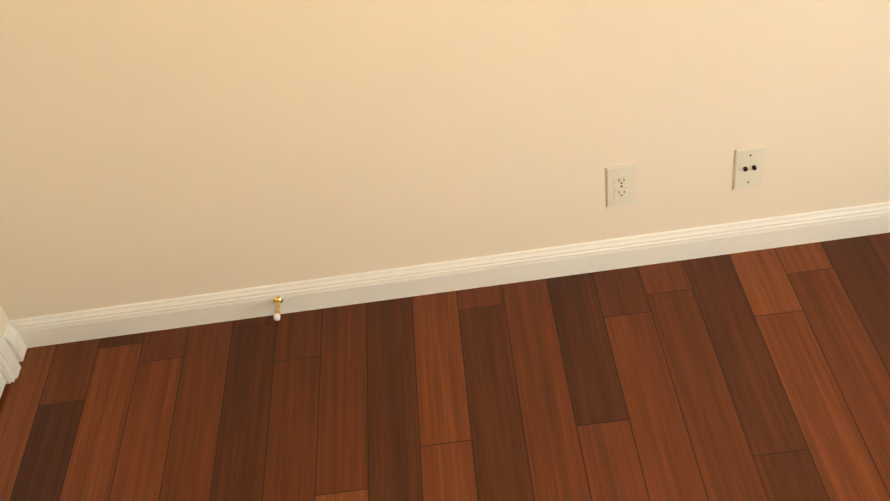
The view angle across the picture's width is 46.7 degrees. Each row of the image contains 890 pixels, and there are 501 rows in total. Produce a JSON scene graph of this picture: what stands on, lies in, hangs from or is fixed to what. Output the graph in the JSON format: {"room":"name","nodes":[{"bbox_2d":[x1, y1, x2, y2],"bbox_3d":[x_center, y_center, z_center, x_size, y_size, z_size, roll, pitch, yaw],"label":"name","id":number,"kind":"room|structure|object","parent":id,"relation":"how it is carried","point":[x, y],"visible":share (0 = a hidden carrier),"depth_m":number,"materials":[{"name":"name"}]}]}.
{"room":"empty room","nodes":[
{"label":"empty room","id":0,"kind":"room"},
{"bbox_2d":[0,324,4,335],"bbox_3d":[-1.264,0.514,0.702,0.140,2.440,3.480,-8,41,2],"label":"wall","id":1,"kind":"structure","parent":0,"point":[1,325],"depth_m":2.72,"materials":[{"name":"beige paint"}]},
{"bbox_2d":[0,372,5,397],"bbox_3d":[-1.237,-0.179,1.766,0.108,2.040,0.724,-8,41,2],"label":"door","id":2,"kind":"structure","parent":1,"relation":"in","point":[2,382],"depth_m":2.68,"materials":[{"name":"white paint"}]},
{"bbox_2d":[0,332,20,383],"bbox_3d":[-1.316,-0.188,1.752,0.156,2.117,0.854,-8,41,2],"label":"door frame","id":3,"kind":"structure","parent":1,"relation":"attached to","point":[10,367],"depth_m":2.70,"materials":[{"name":"beige paint"}]},
{"bbox_2d":[3,324,26,361],"bbox_3d":[-1.152,0.247,2.764,0.015,0.097,0.049,-8,41,2],"label":"baseboard","id":4,"kind":"structure","parent":1,"relation":"attached to","point":[14,341],"depth_m":2.76,"materials":[{"name":"beige paint"}]},
{"bbox_2d":[0,233,889,500],"bbox_3d":[0.433,1.254,1.494,4.649,0.120,3.790,-8,41,2],"label":"floor","id":5,"kind":"structure","parent":0,"point":[761,375],"depth_m":2.50,"materials":[{"name":"brown wood"}]},
{"bbox_2d":[0,0,889,331],"bbox_3d":[0.201,-0.882,2.006,4.569,2.440,0.190,-8,41,2],"label":"wall","id":6,"kind":"structure","parent":0,"point":[152,150],"depth_m":2.45,"materials":[{"name":"beige paint"}]},
{"bbox_2d":[9,201,889,347],"bbox_3d":[0.656,-0.019,2.727,3.669,0.097,0.015,-8,41,2],"label":"baseboard","id":7,"kind":"structure","parent":6,"relation":"attached to","point":[529,265],"depth_m":2.74,"materials":[{"name":"beige paint"}]},
{"bbox_2d":[273,296,282,320],"bbox_3d":[-0.443,0.156,2.729,0.026,0.025,0.074,-8,41,2],"label":"door stop","id":8,"kind":"object","parent":7,"relation":"attached to","point":[278,300],"visible":1,"depth_m":2.73,"materials":[{"name":"gold metal"}]},
{"bbox_2d":[606,163,635,206],"bbox_3d":[0.442,-0.162,2.588,0.074,0.125,0.008,-8,41,2],"label":"outlet","id":9,"kind":"object","parent":6,"relation":"attached to","point":[620,184],"visible":1,"depth_m":2.58,"materials":[{"name":"beige plastic"}]},
{"bbox_2d":[733,145,765,189],"bbox_3d":[0.760,-0.203,2.576,0.074,0.125,0.012,-8,41,2],"label":"plate","id":10,"kind":"object","parent":6,"relation":"attached to","point":[748,167],"visible":1,"depth_m":2.57,"materials":[{"name":"beige plastic"}]}
]}

